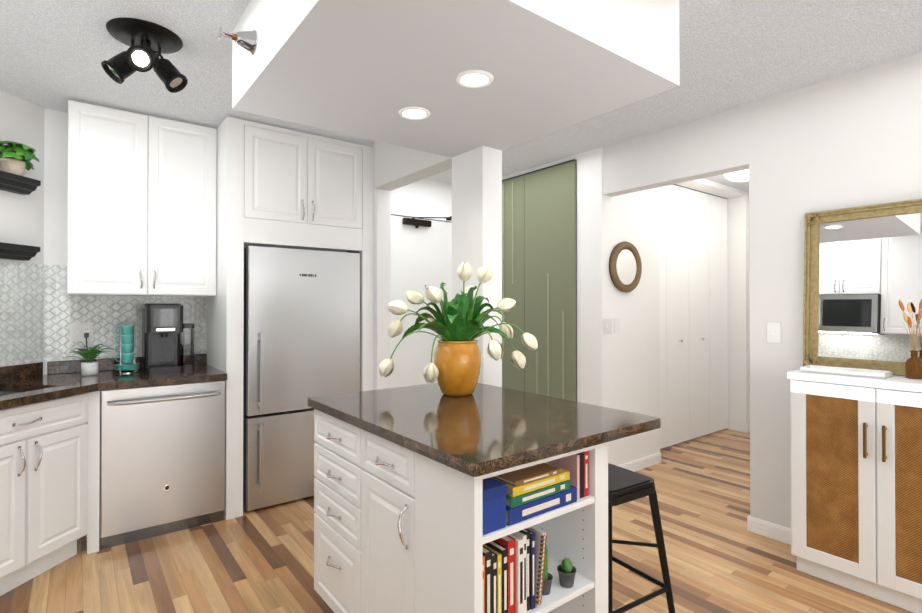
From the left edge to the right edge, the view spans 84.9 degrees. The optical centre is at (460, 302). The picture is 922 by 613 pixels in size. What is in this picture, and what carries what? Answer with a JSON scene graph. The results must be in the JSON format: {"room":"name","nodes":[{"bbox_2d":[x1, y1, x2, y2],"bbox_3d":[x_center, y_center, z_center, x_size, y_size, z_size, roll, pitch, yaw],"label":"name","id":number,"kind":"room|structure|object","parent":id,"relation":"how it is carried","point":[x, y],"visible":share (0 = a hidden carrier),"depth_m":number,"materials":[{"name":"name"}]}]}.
{"room":"kitchen","nodes":[
{"label":"kitchen","id":0,"kind":"room"},
{"bbox_2d":[0,91,44,366],"bbox_3d":[-2.712,0.080,2.398,0.150,2.540,1.479,0,0,8],"label":"wall","id":1,"kind":"structure","parent":0,"point":[21,216],"depth_m":2.96,"materials":[{"name":"white paint"}]},
{"bbox_2d":[0,242,39,260],"bbox_3d":[-2.560,-0.285,2.504,0.123,0.078,0.865,0,0,8],"label":"shelf ledge","id":2,"kind":"object","parent":1,"relation":"attached to","point":[9,251],"visible":1,"depth_m":2.82,"materials":[{"name":"black wood"}]},
{"bbox_2d":[0,170,40,194],"bbox_3d":[-2.560,-0.670,2.506,0.123,0.078,0.865,0,0,8],"label":"shelf ledge","id":3,"kind":"object","parent":1,"relation":"attached to","point":[16,184],"visible":1,"depth_m":2.83,"materials":[{"name":"black wood"}]},
{"bbox_2d":[0,141,39,175],"bbox_3d":[-2.515,-0.802,2.826,0.239,0.188,0.225,0,0,-37],"label":"potted plant","id":4,"kind":"object","parent":3,"relation":"on","point":[18,158],"visible":0.94,"depth_m":2.79,"materials":[{"name":"green plant"}]},
{"bbox_2d":[43,109,451,374],"bbox_3d":[0.235,0.099,5.295,7.600,2.540,0.150,0,0,-37],"label":"wall","id":5,"kind":"structure","parent":0,"point":[429,195],"depth_m":3.13,"materials":[{"name":"white paint"}]},
{"bbox_2d":[0,261,206,365],"bbox_3d":[-2.273,0.062,2.690,1.835,0.590,0.937,0,0,-37],"label":"tile backsplash","id":6,"kind":"structure","parent":5,"relation":"attached to","point":[38,304],"depth_m":3.11,"materials":[{"name":"white tile"}]},
{"bbox_2d":[70,323,92,349],"bbox_3d":[-2.385,0.214,3.167,0.110,0.165,0.028,0,0,-37],"label":"outlet","id":7,"kind":"object","parent":6,"relation":"attached to","point":[81,331],"visible":0.85,"depth_m":3.16,"materials":[{"name":"white plastic"}]},
{"bbox_2d":[67,100,216,296],"bbox_3d":[-2.031,-0.605,3.240,0.787,1.120,0.361,0,0,-37],"label":"upper cabinet","id":8,"kind":"object","parent":5,"relation":"attached to","point":[141,204],"visible":1,"depth_m":3.10,"materials":[{"name":"white wood"}]},
{"bbox_2d":[390,206,451,387],"bbox_3d":[-0.328,0.255,4.713,0.980,2.220,0.083,0,0,-37],"label":"entry door","id":9,"kind":"structure","parent":5,"relation":"in","point":[420,259],"depth_m":4.66,"materials":[{"name":"white wood"}]},
{"bbox_2d":[402,216,451,227],"bbox_3d":[-0.258,-0.755,4.662,0.540,0.140,0.196,0,0,-37],"label":"door closer","id":10,"kind":"object","parent":9,"relation":"attached to","point":[416,223],"depth_m":4.62,"materials":[{"name":"brown metal"}]},
{"bbox_2d":[371,145,390,389],"bbox_3d":[-0.773,0.090,4.020,0.110,2.540,0.650,0,0,-37],"label":"wall","id":11,"kind":"structure","parent":0,"point":[382,225],"depth_m":3.76,"materials":[{"name":"white paint"}]},
{"bbox_2d":[374,141,451,190],"bbox_3d":[-0.292,-1.014,3.375,0.140,0.340,0.970,0,0,-37],"label":"header beam","id":12,"kind":"structure","parent":0,"point":[395,166],"depth_m":3.43,"materials":[{"name":"white paint"}]},
{"bbox_2d":[232,0,678,157],"bbox_3d":[-0.073,-1.022,2.101,1.340,0.340,1.320,0,0,-37],"label":"ceiling","id":13,"kind":"structure","parent":0,"point":[367,69],"depth_m":1.87,"materials":[{"name":"grey paint"}]},
{"bbox_2d":[215,27,256,55],"bbox_3d":[-0.854,-1.003,1.906,0.135,0.094,0.094,0,0,-37],"label":"sprinkler","id":14,"kind":"object","parent":13,"relation":"attached to","point":[246,41],"visible":1,"depth_m":1.91,"materials":[{"name":"silver metal"}]},
{"bbox_2d":[398,107,429,119],"bbox_3d":[-0.209,-0.846,2.260,0.144,0.009,0.144,0,0,-37],"label":"recessed light","id":15,"kind":"object","parent":13,"relation":"in","point":[415,113],"visible":0.98,"depth_m":2.26,"materials":[{"name":"white plastic"}]},
{"bbox_2d":[456,70,493,87],"bbox_3d":[0.052,-0.848,1.919,0.144,0.009,0.144,0,0,-37],"label":"recessed light","id":16,"kind":"object","parent":13,"relation":"in","point":[474,78],"visible":1,"depth_m":1.91,"materials":[{"name":"white"}]},
{"bbox_2d":[0,429,912,612],"bbox_3d":[2.314,1.396,1.746,8.600,0.100,8.600,0,0,-37],"label":"floor","id":17,"kind":"structure","parent":0,"point":[721,558],"depth_m":2.59,"materials":[{"name":"brown wood"}]},
{"bbox_2d":[0,391,99,595],"bbox_3d":[-2.290,0.914,2.580,0.630,0.874,1.264,0,0,8],"label":"base cabinet","id":18,"kind":"object","parent":17,"relation":"on","point":[49,478],"visible":1,"depth_m":2.47,"materials":[{"name":"white wood"}]},
{"bbox_2d":[0,353,226,409],"bbox_3d":[-2.067,0.416,2.415,1.840,0.118,1.617,0,0,-37],"label":"countertop","id":19,"kind":"structure","parent":18,"relation":"on","point":[31,383],"depth_m":2.89,"materials":[{"name":"brown stone"}]},
{"bbox_2d":[0,391,20,395],"bbox_3d":[-2.363,0.366,2.410,0.452,0.567,0.530,0,0,8],"label":"sink basin","id":20,"kind":"object","parent":19,"relation":"in","point":[2,393],"depth_m":2.68,"materials":[{"name":"metal"}]},
{"bbox_2d":[62,342,112,375],"bbox_3d":[-2.248,0.337,3.042,0.252,0.202,0.256,0,0,-37],"label":"fern plant","id":21,"kind":"object","parent":19,"relation":"on","point":[88,368],"visible":1,"depth_m":3.02,"materials":[{"name":"green plant"}]},
{"bbox_2d":[114,320,139,373],"bbox_3d":[-2.096,0.273,3.164,0.134,0.332,0.134,0,0,-37],"label":"cups","id":22,"kind":"object","parent":19,"relation":"on","point":[127,352],"visible":0.98,"depth_m":3.13,"materials":[{"name":"teal ceramic"}]},
{"bbox_2d":[142,303,193,373],"bbox_3d":[-1.888,0.224,3.260,0.277,0.432,0.300,0,0,-37],"label":"coffee maker","id":23,"kind":"object","parent":19,"relation":"on","point":[167,340],"visible":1,"depth_m":3.18,"materials":[{"name":"black plastic"}]},
{"bbox_2d":[99,380,224,548],"bbox_3d":[-1.871,0.921,3.142,0.630,0.868,0.661,0,0,-37],"label":"dishwasher","id":24,"kind":"object","parent":17,"relation":"on","point":[162,459],"visible":0.94,"depth_m":2.91,"materials":[{"name":"grey metal"}]},
{"bbox_2d":[207,116,373,519],"bbox_3d":[-1.230,0.098,3.679,1.020,2.520,0.631,0,0,-37],"label":"tall cabinet","id":25,"kind":"object","parent":17,"relation":"on","point":[277,187],"visible":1,"depth_m":3.35,"materials":[{"name":"white wood"}]},
{"bbox_2d":[243,246,359,510],"bbox_3d":[-1.213,0.491,3.679,0.790,1.735,0.628,0,0,-37],"label":"fridge","id":26,"kind":"object","parent":17,"relation":"on","point":[301,339],"visible":0.69,"depth_m":3.40,"materials":[{"name":"grey metal"}]},
{"bbox_2d":[314,409,607,612],"bbox_3d":[-0.095,0.905,1.977,0.619,0.884,1.150,0,0,-37],"label":"kitchen island","id":27,"kind":"object","parent":17,"relation":"on","point":[398,528],"visible":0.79,"depth_m":1.70,"materials":[{"name":"white wood"}]},
{"bbox_2d":[308,383,660,476],"bbox_3d":[0.023,0.445,2.064,0.890,0.035,1.200,0,0,-37],"label":"island countertop","id":28,"kind":"structure","parent":27,"relation":"on","point":[482,429],"depth_m":1.80,"materials":[{"name":"brown stone"}]},
{"bbox_2d":[379,262,537,395],"bbox_3d":[-0.032,0.119,2.362,0.583,0.620,0.559,0,0,-37],"label":"vase","id":29,"kind":"object","parent":28,"relation":"on","point":[458,328],"visible":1,"depth_m":2.31,"materials":[{"name":"ceramic"}]},
{"bbox_2d":[483,451,588,612],"bbox_3d":[0.177,0.869,1.615,0.474,0.750,0.224,0,0,-37],"label":"books","id":30,"kind":"object","parent":27,"relation":"in","point":[513,569],"visible":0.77,"depth_m":1.49,"materials":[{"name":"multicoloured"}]},
{"bbox_2d":[542,545,560,594],"bbox_3d":[0.266,0.844,1.608,0.054,0.159,0.053,0,0,-37],"label":"cactus pot","id":31,"kind":"object","parent":27,"relation":"in","point":[547,580],"depth_m":1.60,"materials":[{"name":"grey"}]},
{"bbox_2d":[561,557,575,587],"bbox_3d":[0.346,0.881,1.650,0.062,0.087,0.061,0,0,-37],"label":"cactus pot","id":32,"kind":"object","parent":27,"relation":"in","point":[566,568],"depth_m":1.63,"materials":[{"name":"grey"}]},
{"bbox_2d":[608,463,674,612],"bbox_3d":[0.572,1.019,2.005,0.416,0.661,0.416,0,0,-32],"label":"bar stool","id":33,"kind":"object","parent":17,"relation":"on","point":[625,485],"visible":0.31,"depth_m":1.94,"materials":[{"name":"black metal"}]},
{"bbox_2d":[787,372,921,612],"bbox_3d":[2.010,0.867,2.339,0.322,0.965,0.754,0,0,-37],"label":"base cabinet","id":34,"kind":"object","parent":17,"relation":"on","point":[856,481],"depth_m":2.32,"materials":[{"name":"white wood"}]},
{"bbox_2d":[799,365,892,378],"bbox_3d":[1.873,0.337,2.461,0.167,0.024,0.347,0,0,-37],"label":"tray","id":35,"kind":"object","parent":34,"relation":"on","point":[869,373],"visible":1,"depth_m":2.44,"materials":[{"name":"white ceramic"}]},
{"bbox_2d":[899,299,921,378],"bbox_3d":[2.044,0.163,2.289,0.143,0.370,0.094,0,0,-37],"label":"vase","id":36,"kind":"object","parent":34,"relation":"on","point":[913,366],"visible":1,"depth_m":2.29,"materials":[{"name":"orange glass"}]},
{"bbox_2d":[0,0,921,191],"bbox_3d":[2.314,-1.244,1.763,8.600,0.100,8.600,0,0,-37],"label":"ceiling","id":37,"kind":"structure","parent":0,"point":[54,54],"depth_m":2.46,"materials":[{"name":"white paint"}]},
{"bbox_2d":[101,17,187,92],"bbox_3d":[-1.398,-1.080,2.241,0.328,0.220,0.320,0,0,-37],"label":"spotlight fixture","id":38,"kind":"object","parent":37,"relation":"attached to","point":[145,41],"visible":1,"depth_m":2.20,"materials":[{"name":"black metal"}]},
{"bbox_2d":[724,169,748,181],"bbox_3d":[2.465,-1.114,4.396,0.304,0.125,0.304,0,0,-37],"label":"light","id":39,"kind":"object","parent":37,"relation":"attached to","point":[740,176],"visible":0.6,"depth_m":4.34,"materials":[{"name":"white glass"}]},
{"bbox_2d":[452,146,501,386],"bbox_3d":[0.087,0.253,2.870,0.140,2.200,0.280,0,0,-37],"label":"column","id":40,"kind":"structure","parent":0,"point":[476,209],"depth_m":2.78,"materials":[{"name":"white paint"}]},
{"bbox_2d":[576,163,576,401],"bbox_3d":[0.657,0.114,4.529,0.060,2.500,1.140,0,0,-37],"label":"wall","id":41,"kind":"structure","parent":0,"point":[576,282],"depth_m":4.11,"materials":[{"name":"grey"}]},
{"bbox_2d":[577,147,612,463],"bbox_3d":[1.049,0.090,3.959,0.130,2.540,0.240,0,0,-37],"label":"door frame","id":42,"kind":"structure","parent":41,"relation":"attached to","point":[594,311],"depth_m":3.89,"materials":[{"name":"white paint"}]},
{"bbox_2d":[502,155,745,198],"bbox_3d":[1.549,-1.147,5.206,2.430,0.050,1.600,0,0,-37],"label":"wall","id":43,"kind":"structure","parent":0,"point":[714,188],"depth_m":4.88,"materials":[{"name":"white paint"}]},
{"bbox_2d":[502,159,576,400],"bbox_3d":[0.565,0.106,4.458,0.033,2.484,1.136,0,0,-37],"label":"closet doors","id":44,"kind":"structure","parent":43,"relation":"in","point":[539,246],"depth_m":4.28,"materials":[{"name":"green paint"},{"name":"painted wood"}]},
{"bbox_2d":[612,187,659,465],"bbox_3d":[1.344,0.092,4.223,0.660,2.540,0.300,0,0,-37],"label":"wall","id":45,"kind":"structure","parent":0,"point":[636,342],"depth_m":4.12,"materials":[{"name":"white paint"}]},
{"bbox_2d":[604,319,611,333],"bbox_3d":[1.095,0.179,3.774,0.018,0.115,0.070,0,0,-37],"label":"hall light switch","id":46,"kind":"object","parent":45,"relation":"attached to","point":[607,326],"visible":0.94,"depth_m":3.77,"materials":[{"name":"white plastic"}]},
{"bbox_2d":[609,241,641,292],"bbox_3d":[1.306,-0.280,3.980,0.404,0.404,0.038,0,0,-37],"label":"mirror","id":47,"kind":"object","parent":45,"relation":"attached to","point":[625,267],"visible":1,"depth_m":3.96,"materials":[{"name":"brown mirror"}]},
{"bbox_2d":[618,452,660,471],"bbox_3d":[1.383,1.318,4.048,0.802,0.085,0.011,0,0,-37],"label":"baseboard","id":48,"kind":"structure","parent":45,"relation":"attached to","point":[643,463],"depth_m":4.13,"materials":[{"name":"white wood"}]},
{"bbox_2d":[659,184,727,448],"bbox_3d":[2.240,0.112,4.945,1.610,2.470,0.062,0,0,-37],"label":"closet doors","id":49,"kind":"structure","parent":45,"relation":"in","point":[693,244],"depth_m":4.99,"materials":[{"name":"white paint"},{"name":"painted wood"},{"name":"metal"}]},
{"bbox_2d":[602,104,748,196],"bbox_3d":[1.445,-1.003,3.457,0.120,0.360,1.050,0,0,-37],"label":"header beam","id":50,"kind":"structure","parent":0,"point":[716,144],"depth_m":3.35,"materials":[{"name":"white paint"}]},
{"bbox_2d":[726,192,749,432],"bbox_3d":[3.425,0.102,5.815,1.300,2.540,0.300,0,0,-37],"label":"wall","id":51,"kind":"structure","parent":0,"point":[738,321],"depth_m":5.36,"materials":[{"name":"white paint"}]},
{"bbox_2d":[749,52,921,528],"bbox_3d":[3.389,0.070,0.909,0.120,2.540,5.350,0,0,-37],"label":"wall","id":52,"kind":"structure","parent":0,"point":[852,139],"depth_m":2.81,"materials":[{"name":"white paint"}]},
{"bbox_2d":[747,516,790,544],"bbox_3d":[3.327,1.298,0.873,0.011,0.085,5.342,0,0,-37],"label":"baseboard","id":53,"kind":"structure","parent":52,"relation":"attached to","point":[770,530],"depth_m":2.90,"materials":[{"name":"white wood"}]},
{"bbox_2d":[767,322,780,342],"bbox_3d":[1.790,0.173,2.884,0.018,0.115,0.070,0,0,-37],"label":"light switch","id":54,"kind":"object","parent":52,"relation":"attached to","point":[773,332],"visible":1,"depth_m":2.88,"materials":[{"name":"white plastic"}]},
{"bbox_2d":[803,199,921,374],"bbox_3d":[2.169,-0.071,2.337,0.080,0.832,1.000,0,0,-37],"label":"mirror","id":55,"kind":"object","parent":52,"relation":"attached to","point":[862,271],"visible":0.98,"depth_m":2.54,"materials":[{"name":"clear glass"}]}
]}

